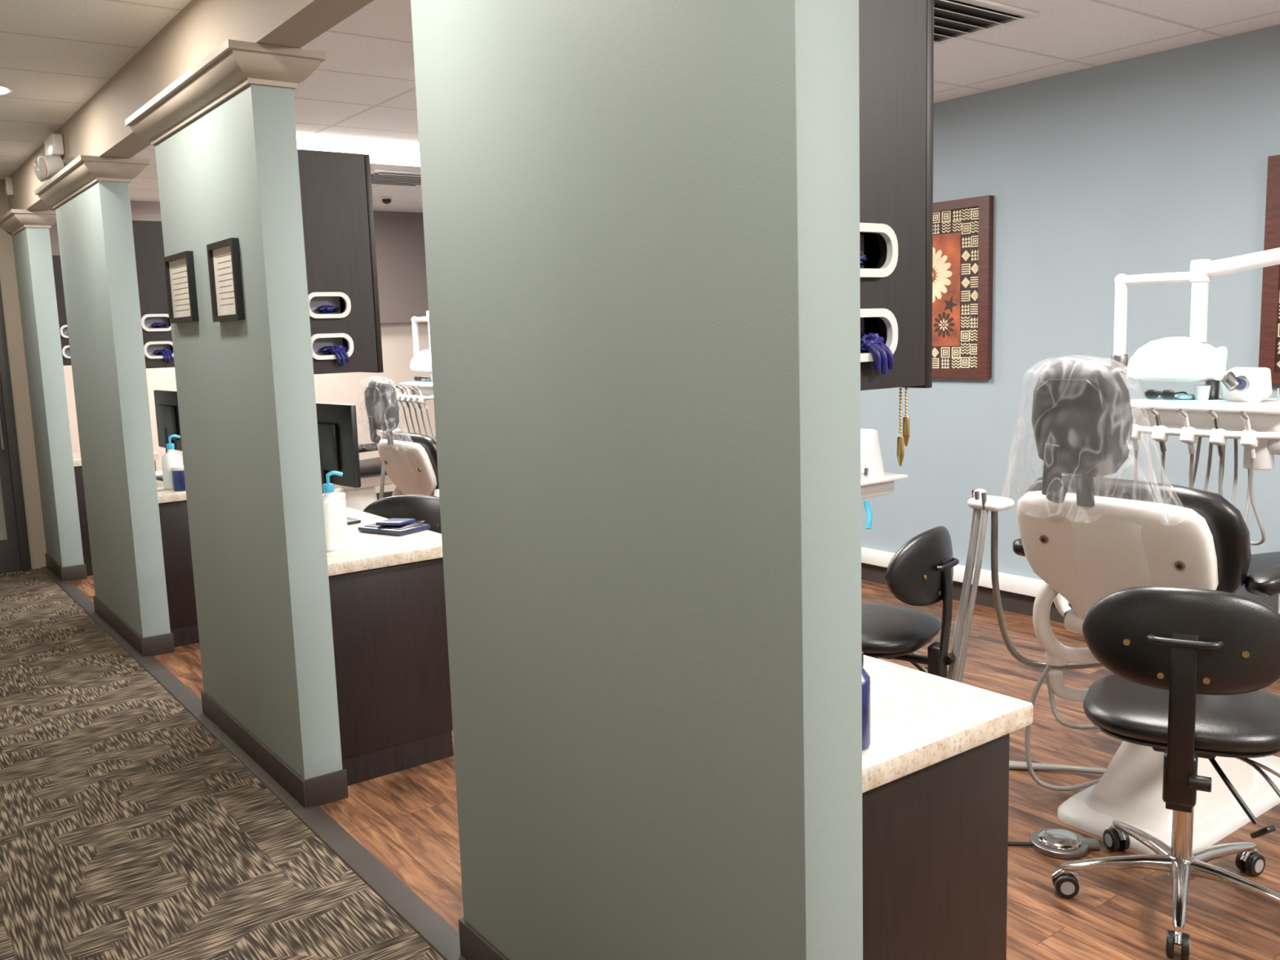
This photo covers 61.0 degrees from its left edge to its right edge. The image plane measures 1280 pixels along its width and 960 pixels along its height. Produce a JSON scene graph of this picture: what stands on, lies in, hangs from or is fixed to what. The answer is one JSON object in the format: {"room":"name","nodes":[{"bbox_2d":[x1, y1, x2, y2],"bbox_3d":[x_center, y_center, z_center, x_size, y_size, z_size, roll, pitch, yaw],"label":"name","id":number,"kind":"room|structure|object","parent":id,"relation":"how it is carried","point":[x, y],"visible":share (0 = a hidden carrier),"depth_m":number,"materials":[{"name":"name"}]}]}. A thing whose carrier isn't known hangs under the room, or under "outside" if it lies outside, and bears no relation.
{"room":"dental clinic","nodes":[
{"label":"dental clinic","id":0,"kind":"room"},
{"bbox_2d":[4,177,13,195],"bbox_3d":[-4.338,-2.019,7.464,0.045,0.120,0.060,-8,10,-36],"label":"wall sensor","id":1,"kind":"object","parent":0,"point":[8,180],"depth_m":7.44,"materials":[{"name":"white plastic"}]},
{"bbox_2d":[0,179,46,568],"bbox_3d":[-5.210,-0.645,7.379,2.109,2.800,0.100,-8,10,-36],"label":"wall","id":2,"kind":"structure","parent":0,"point":[8,281],"depth_m":7.86,"materials":[{"name":"beige paint"}]},
{"bbox_2d":[0,288,31,572],"bbox_3d":[-4.961,-0.365,7.559,1.060,2.180,0.162,-8,10,-36],"label":"door","id":3,"kind":"structure","parent":2,"relation":"in","point":[15,554],"depth_m":7.87,"materials":[{"name":"paint"}]},
{"bbox_2d":[7,0,373,210],"bbox_3d":[-0.838,-1.451,2.975,0.137,0.284,12.000,-8,10,-36],"label":"header","id":4,"kind":"object","parent":2,"relation":"attached to","point":[98,128],"depth_m":4.12,"materials":[{"name":"beige paint"}]},
{"bbox_2d":[0,568,444,959],"bbox_3d":[-1.633,1.340,2.756,1.952,0.100,12.100,-8,10,-36],"label":"floor","id":5,"kind":"structure","parent":0,"point":[129,831],"depth_m":3.60,"materials":[{"name":"brown carpet"}]},
{"bbox_2d":[48,200,428,323],"bbox_3d":[-3.410,-1.908,9.709,3.791,1.050,0.120,-8,10,-36],"label":"wall","id":6,"kind":"structure","parent":0,"point":[399,236],"depth_m":10.43,"materials":[{"name":"brown paint"}]},
{"bbox_2d":[63,322,435,493],"bbox_3d":[-3.463,-1.050,9.904,4.028,2.800,0.100,-8,10,-36],"label":"wall","id":7,"kind":"structure","parent":0,"point":[397,340],"depth_m":10.49,"materials":[{"name":"beige paint"}]},
{"bbox_2d":[376,491,404,500],"bbox_3d":[-3.380,0.289,10.049,3.771,0.105,0.012,-8,10,-36],"label":"baseboard","id":8,"kind":"structure","parent":7,"relation":"attached to","point":[388,494],"depth_m":10.69,"materials":[{"name":"plastic"}]},
{"bbox_2d":[296,133,420,166],"bbox_3d":[-1.782,-2.097,6.866,1.230,0.135,0.620,-8,10,-36],"label":"light","id":9,"kind":"object","parent":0,"point":[380,152],"depth_m":6.66,"materials":[{"name":"white plastic"}]},
{"bbox_2d":[55,0,862,959],"bbox_3d":[-1.499,-0.143,4.109,0.137,2.460,6.020,-8,10,-36],"label":"wall","id":10,"kind":"structure","parent":0,"point":[641,218],"depth_m":2.12,"materials":[{"name":"paint"}]},
{"bbox_2d":[32,133,64,182],"bbox_3d":[-3.249,-1.766,5.963,0.124,0.230,0.311,-8,10,-36],"label":"emergency light","id":11,"kind":"object","parent":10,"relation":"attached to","point":[46,166],"visible":0.94,"depth_m":5.88,"materials":[{"name":"white plastic"}]},
{"bbox_2d":[34,155,149,208],"bbox_3d":[-2.970,-1.579,5.842,0.307,0.105,1.410,-8,10,-36],"label":"crown molding","id":12,"kind":"structure","parent":10,"relation":"attached to","point":[85,171],"depth_m":5.37,"materials":[{"name":"paint"}]},
{"bbox_2d":[93,595,174,656],"bbox_3d":[-2.893,0.807,6.171,0.157,0.105,1.260,-8,10,-36],"label":"baseboard","id":13,"kind":"structure","parent":10,"relation":"attached to","point":[162,644],"depth_m":5.72,"materials":[{"name":"plastic"}]},
{"bbox_2d":[132,220,174,368],"bbox_3d":[-2.796,-1.006,6.070,0.284,0.754,1.120,-8,10,-36],"label":"upper cabinet","id":14,"kind":"object","parent":10,"relation":"attached to","point":[148,236],"depth_m":5.58,"materials":[{"name":"black wood"}]},
{"bbox_2d":[141,313,171,331],"bbox_3d":[-2.531,-0.819,5.660,0.160,0.088,0.143,-8,10,-36],"label":"holder","id":15,"kind":"object","parent":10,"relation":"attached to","point":[150,322],"visible":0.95,"depth_m":5.63,"materials":[{"name":"white plastic"}]},
{"bbox_2d":[143,341,173,362],"bbox_3d":[-2.522,-0.668,5.675,0.160,0.111,0.157,-8,10,-36],"label":"holder","id":16,"kind":"object","parent":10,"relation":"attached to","point":[153,349],"visible":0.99,"depth_m":5.65,"materials":[{"name":"white plastic"}]},
{"bbox_2d":[163,250,199,323],"bbox_3d":[-1.813,-0.756,4.287,0.024,0.265,0.350,-8,10,-36],"label":"framed certificate","id":17,"kind":"object","parent":10,"relation":"attached to","point":[180,272],"visible":1,"depth_m":4.28,"materials":[{"name":"black plastic"}]},
{"bbox_2d":[124,39,326,145],"bbox_3d":[-1.549,-1.365,3.954,0.307,0.105,1.415,-8,10,-36],"label":"crown molding","id":18,"kind":"structure","parent":10,"relation":"attached to","point":[233,65],"depth_m":3.51,"materials":[{"name":"paint"}]},
{"bbox_2d":[206,237,244,322],"bbox_3d":[-1.456,-0.698,3.814,0.024,0.275,0.300,-8,10,-36],"label":"framed certificate","id":19,"kind":"object","parent":10,"relation":"attached to","point":[224,260],"visible":1,"depth_m":3.81,"materials":[{"name":"beige paper"}]},
{"bbox_2d":[40,566,466,959],"bbox_3d":[-0.812,1.189,3.294,0.090,0.016,12.000,-8,10,-36],"label":"trim","id":20,"kind":"structure","parent":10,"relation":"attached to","point":[437,933],"depth_m":3.54,"materials":[{"name":"plastic"}]},
{"bbox_2d":[200,690,348,808],"bbox_3d":[-1.472,1.021,4.283,0.157,0.105,1.265,-8,10,-36],"label":"baseboard","id":21,"kind":"structure","parent":10,"relation":"attached to","point":[326,788],"depth_m":3.92,"materials":[{"name":"plastic"}]},
{"bbox_2d":[307,292,351,318],"bbox_3d":[-1.108,-0.605,3.771,0.160,0.088,0.143,-8,10,-36],"label":"holder","id":22,"kind":"object","parent":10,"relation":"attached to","point":[321,304],"visible":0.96,"depth_m":3.75,"materials":[{"name":"white plastic"}]},
{"bbox_2d":[311,333,353,365],"bbox_3d":[-1.099,-0.454,3.785,0.160,0.111,0.157,-8,10,-36],"label":"holder","id":23,"kind":"object","parent":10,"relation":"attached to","point":[324,346],"visible":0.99,"depth_m":3.76,"materials":[{"name":"white plastic"}]},
{"bbox_2d":[297,149,383,374],"bbox_3d":[-1.374,-0.792,4.180,0.284,0.754,1.120,-8,10,-36],"label":"upper cabinet","id":24,"kind":"object","parent":10,"relation":"attached to","point":[336,191],"depth_m":3.74,"materials":[{"name":"black wood"}]},
{"bbox_2d":[458,916,509,959],"bbox_3d":[-0.030,1.238,2.367,0.157,0.105,1.260,-8,10,-36],"label":"baseboard","id":25,"kind":"structure","parent":10,"relation":"attached to","point":[473,946],"depth_m":2.75,"materials":[{"name":"plastic"}]},
{"bbox_2d":[859,222,897,277],"bbox_3d":[0.332,-0.388,1.857,0.160,0.088,0.143,-8,10,-36],"label":"holder","id":26,"kind":"object","parent":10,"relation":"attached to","point":[886,231],"visible":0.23,"depth_m":1.83,"materials":[{"name":"white plastic"}]},
{"bbox_2d":[860,308,897,374],"bbox_3d":[0.341,-0.237,1.872,0.160,0.111,0.157,-8,10,-36],"label":"holder","id":27,"kind":"object","parent":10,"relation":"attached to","point":[881,353],"visible":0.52,"depth_m":1.84,"materials":[{"name":"white plastic"}]},
{"bbox_2d":[858,0,933,391],"bbox_3d":[0.067,-0.575,2.266,0.284,0.754,1.120,-8,10,-36],"label":"upper cabinet","id":28,"kind":"object","parent":10,"relation":"attached to","point":[896,37],"depth_m":1.85,"materials":[{"name":"black wood"}]},
{"bbox_2d":[896,386,910,466],"bbox_3d":[0.485,-0.101,2.000,0.030,0.150,0.014,-8,10,-36],"label":"pull chain","id":29,"kind":"object","parent":28,"relation":"hanging from","point":[905,436],"visible":0.97,"depth_m":2.00,"materials":[{"name":"gold metal"}]},
{"bbox_2d":[0,0,1279,212],"bbox_3d":[-0.406,-1.794,3.953,6.000,0.100,13.100,-8,10,-36],"label":"ceiling","id":30,"kind":"structure","parent":0,"point":[55,55],"depth_m":4.75,"materials":[{"name":"tile"}]},
{"bbox_2d":[0,84,13,94],"bbox_3d":[-3.014,-1.794,4.981,0.240,0.010,0.240,-8,10,-36],"label":"recessed light","id":31,"kind":"object","parent":30,"relation":"in","point":[4,90],"visible":1,"depth_m":5.01,"materials":[{"name":"white plastic"}]},
{"bbox_2d":[380,195,392,204],"bbox_3d":[-2.167,-2.390,9.283,0.100,0.060,0.100,-8,10,-36],"label":"security camera","id":32,"kind":"object","parent":30,"relation":"attached to","point":[385,199],"visible":1,"depth_m":9.25,"materials":[{"name":"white plastic"}]},
{"bbox_2d":[370,169,421,186],"bbox_3d":[-1.829,-2.262,8.170,0.600,0.028,0.600,-8,10,-36],"label":"ceiling vent","id":33,"kind":"object","parent":30,"relation":"in","point":[378,176],"depth_m":8.07,"materials":[{"name":"white metal"}]},
{"bbox_2d":[933,0,1039,45],"bbox_3d":[1.172,-1.838,4.381,0.600,0.028,0.600,-8,10,-36],"label":"ceiling vent","id":34,"kind":"object","parent":30,"relation":"in","point":[953,20],"depth_m":4.33,"materials":[{"name":"white metal"}]},
{"bbox_2d":[71,575,1279,959],"bbox_3d":[0.468,0.973,4.924,4.048,0.100,13.100,-8,10,-36],"label":"floor","id":35,"kind":"structure","parent":0,"point":[407,820],"depth_m":3.41,"materials":[{"name":"brown wood"}]},
{"bbox_2d":[12,226,84,567],"bbox_3d":[-4.185,-0.548,7.677,0.137,2.460,0.670,-8,10,-36],"label":"wall partition","id":36,"kind":"structure","parent":35,"relation":"on","point":[33,255],"depth_m":7.46,"materials":[{"name":"paint"}]},
{"bbox_2d":[0,208,56,235],"bbox_3d":[-4.197,-1.764,7.474,0.307,0.105,0.750,-8,10,-36],"label":"crown molding","id":37,"kind":"structure","parent":36,"relation":"attached to","point":[15,220],"depth_m":7.22,"materials":[{"name":"paint"}]},
{"bbox_2d":[52,255,71,365],"bbox_3d":[-4.054,-1.195,7.741,0.284,0.754,0.560,-8,10,-36],"label":"upper cabinet","id":38,"kind":"object","parent":36,"relation":"attached to","point":[56,262],"depth_m":7.44,"materials":[{"name":"black wood"}]},
{"bbox_2d":[59,324,68,337],"bbox_3d":[-3.956,-1.033,7.554,0.160,0.088,0.143,-8,10,-36],"label":"holder","id":39,"kind":"object","parent":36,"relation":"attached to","point":[64,329],"visible":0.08,"depth_m":7.47,"materials":[{"name":"white plastic"}]},
{"bbox_2d":[44,553,87,581],"bbox_3d":[-4.144,0.618,7.834,0.157,0.105,0.680,-8,10,-36],"label":"baseboard","id":40,"kind":"structure","parent":36,"relation":"attached to","point":[76,572],"depth_m":7.58,"materials":[{"name":"plastic"}]},
{"bbox_2d":[62,345,71,358],"bbox_3d":[-3.947,-0.883,7.569,0.160,0.111,0.157,-8,10,-36],"label":"holder","id":41,"kind":"object","parent":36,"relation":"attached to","point":[65,350],"visible":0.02,"depth_m":7.49,"materials":[{"name":"white plastic"}]},
{"bbox_2d":[72,451,159,576],"bbox_3d":[-3.891,0.217,8.020,0.572,0.832,0.585,-8,10,-36],"label":"base cabinet","id":42,"kind":"object","parent":35,"relation":"on","point":[76,456],"visible":0.12,"depth_m":7.66,"materials":[{"name":"brown laminate"}]},
{"bbox_2d":[155,471,199,647],"bbox_3d":[-2.629,0.407,6.343,0.572,0.832,1.160,-8,10,-36],"label":"base cabinet","id":43,"kind":"object","parent":35,"relation":"on","point":[172,504],"visible":0.06,"depth_m":5.79,"materials":[{"name":"brown laminate"}]},
{"bbox_2d":[153,390,182,479],"bbox_3d":[-2.716,-0.261,6.295,0.170,0.509,0.520,-8,10,-40],"label":"computer monitor","id":44,"kind":"object","parent":43,"relation":"on","point":[166,402],"visible":0.5,"depth_m":6.25,"materials":[{"name":"black plastic"}]},
{"bbox_2d":[161,434,182,489],"bbox_3d":[-2.532,-0.099,5.875,0.080,0.292,0.103,2,9,25],"label":"sanitizer bottle","id":45,"kind":"object","parent":43,"relation":"on","point":[171,459],"visible":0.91,"depth_m":5.84,"materials":[{"name":"white plastic"}]},
{"bbox_2d":[170,465,186,491],"bbox_3d":[-2.446,-0.010,5.805,0.104,0.130,0.104,-8,10,-36],"label":"tub","id":46,"kind":"object","parent":43,"relation":"on","point":[178,473],"visible":0.49,"depth_m":5.76,"materials":[{"name":"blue plastic"}]},
{"bbox_2d":[333,443,393,511],"bbox_3d":[-2.265,-0.272,9.213,1.876,1.372,1.070,-4,8,-18],"label":"dental chair","id":47,"kind":"object","parent":35,"relation":"on","point":[358,499],"visible":0.02,"depth_m":9.07,"materials":[{"name":"white plastic"}]},
{"bbox_2d":[326,507,453,786],"bbox_3d":[-1.208,0.622,4.455,0.572,0.832,1.165,-8,10,-36],"label":"base cabinet","id":48,"kind":"object","parent":35,"relation":"on","point":[389,629],"visible":0.37,"depth_m":4.00,"materials":[{"name":"brown laminate"}]},
{"bbox_2d":[322,471,346,551],"bbox_3d":[-1.145,0.112,4.015,0.080,0.292,0.103,4,10,36],"label":"sanitizer bottle","id":49,"kind":"object","parent":48,"relation":"on","point":[333,506],"visible":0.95,"depth_m":3.99,"materials":[{"name":"white plastic"}]},
{"bbox_2d":[322,492,348,542],"bbox_3d":[-1.168,0.146,4.152,0.092,0.190,0.092,-8,10,-36],"label":"wipes canister","id":50,"kind":"object","parent":48,"relation":"on","point":[341,495],"visible":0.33,"depth_m":4.14,"materials":[{"name":"white plastic"}]},
{"bbox_2d":[315,402,360,524],"bbox_3d":[-1.328,-0.070,4.584,0.170,0.509,0.520,-9,11,-42],"label":"computer monitor","id":51,"kind":"object","parent":48,"relation":"on","point":[337,429],"visible":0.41,"depth_m":4.46,"materials":[{"name":"black plastic"}]},
{"bbox_2d":[358,518,430,535],"bbox_3d":[-0.991,0.182,4.378,0.240,0.042,0.172,3,9,33],"label":"notebooks","id":52,"kind":"object","parent":48,"relation":"on","point":[395,526],"visible":1,"depth_m":4.33,"materials":[{"name":"blue paper"}]},
{"bbox_2d":[364,378,439,498],"bbox_3d":[-0.972,-0.059,7.364,1.876,1.372,1.070,-5,8,-20],"label":"dental chair","id":53,"kind":"object","parent":35,"relation":"on","point":[410,460],"visible":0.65,"depth_m":6.83,"materials":[{"name":"white plastic"}]},
{"bbox_2d":[362,494,441,533],"bbox_3d":[-1.087,0.476,5.301,0.666,0.881,0.640,-3,8,-6],"label":"stool","id":54,"kind":"object","parent":35,"relation":"on","point":[424,508],"visible":0.02,"depth_m":5.01,"materials":[{"name":"black leather"}]},
{"bbox_2d":[392,311,435,441],"bbox_3d":[-1.139,-0.255,7.037,0.535,1.860,1.407,-7,9,-34],"label":"dental delivery unit","id":55,"kind":"object","parent":35,"relation":"on","point":[421,362],"visible":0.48,"depth_m":7.23,"materials":[{"name":"white plastic"}]},
{"bbox_2d":[860,428,908,528],"bbox_3d":[0.990,0.276,5.575,0.496,1.070,0.702,-8,10,-36],"label":"cart","id":56,"kind":"object","parent":35,"relation":"on","point":[874,482],"visible":0.09,"depth_m":5.41,"materials":[{"name":"white plastic"}]},
{"bbox_2d":[861,525,959,678],"bbox_3d":[0.869,0.593,3.994,0.640,0.881,0.666,4,10,37],"label":"stool","id":57,"kind":"object","parent":35,"relation":"on","point":[920,573],"visible":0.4,"depth_m":3.78,"materials":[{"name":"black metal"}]},
{"bbox_2d":[862,654,1033,959],"bbox_3d":[0.234,0.839,2.539,0.572,0.832,1.160,-8,10,-36],"label":"base cabinet","id":58,"kind":"object","parent":35,"relation":"on","point":[935,762],"visible":0.16,"depth_m":2.11,"materials":[{"name":"brown laminate"}]},
{"bbox_2d":[861,650,871,750],"bbox_3d":[0.387,0.400,1.985,0.068,0.178,0.068,-8,10,-36],"label":"spray bottle","id":59,"kind":"object","parent":58,"relation":"on","point":[866,743],"visible":0.26,"depth_m":1.96,"materials":[{"name":"blue plastic"}]},
{"bbox_2d":[1008,827,1101,859],"bbox_3d":[1.093,1.108,3.284,0.610,0.040,0.170,-3,8,-9],"label":"foot pedal","id":60,"kind":"object","parent":35,"relation":"on","point":[1059,843],"visible":0.89,"depth_m":3.28,"materials":[{"name":"metal"}]},
{"bbox_2d":[946,360,1279,853],"bbox_3d":[1.958,0.305,3.589,1.876,1.492,1.070,-4,8,-16],"label":"dental chair","id":61,"kind":"object","parent":35,"relation":"on","point":[1089,536],"visible":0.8,"depth_m":3.26,"materials":[{"name":"white plastic"}]},
{"bbox_2d":[1052,586,1279,959],"bbox_3d":[1.459,0.697,2.903,0.666,0.936,0.640,3,9,29],"label":"stool","id":62,"kind":"object","parent":35,"relation":"on","point":[1191,668],"visible":1,"depth_m":2.70,"materials":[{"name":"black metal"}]},
{"bbox_2d":[1111,247,1279,545],"bbox_3d":[2.156,0.131,3.458,0.535,1.860,1.407,-8,10,-36],"label":"dental delivery unit","id":63,"kind":"object","parent":35,"relation":"on","point":[1243,411],"visible":0.88,"depth_m":3.63,"materials":[{"name":"white plastic"}]},
{"bbox_2d":[860,24,1279,604],"bbox_3d":[2.031,-0.669,5.851,0.100,2.800,13.000,-8,10,-36],"label":"wall","id":64,"kind":"structure","parent":0,"point":[1157,162],"depth_m":5.38,"materials":[{"name":"blue paint"}]},
{"bbox_2d":[932,195,993,378],"bbox_3d":[1.650,-1.072,6.172,0.040,0.974,0.800,-8,10,-36],"label":"framed artwork","id":65,"kind":"object","parent":64,"relation":"attached to","point":[963,228],"visible":0.56,"depth_m":5.99,"materials":[{"name":"red wood"}]},
{"bbox_2d":[861,546,1069,603],"bbox_3d":[2.071,0.571,5.896,0.050,0.090,12.800,-8,10,-36],"label":"trim","id":66,"kind":"structure","parent":64,"relation":"attached to","point":[1015,584],"depth_m":6.04,"materials":[{"name":"white plastic"}]},
{"bbox_2d":[861,563,1072,622],"bbox_3d":[2.030,0.671,6.002,0.012,0.105,13.000,-8,10,-36],"label":"baseboard","id":67,"kind":"structure","parent":64,"relation":"attached to","point":[1011,602],"depth_m":6.08,"materials":[{"name":"plastic"}]},
{"bbox_2d":[1258,155,1279,384],"bbox_3d":[2.967,-0.873,4.421,0.040,0.974,0.800,-8,10,-36],"label":"framed artwork","id":68,"kind":"object","parent":64,"relation":"attached to","point":[1269,335],"visible":0.83,"depth_m":4.71,"materials":[{"name":"red wood"}]}
]}

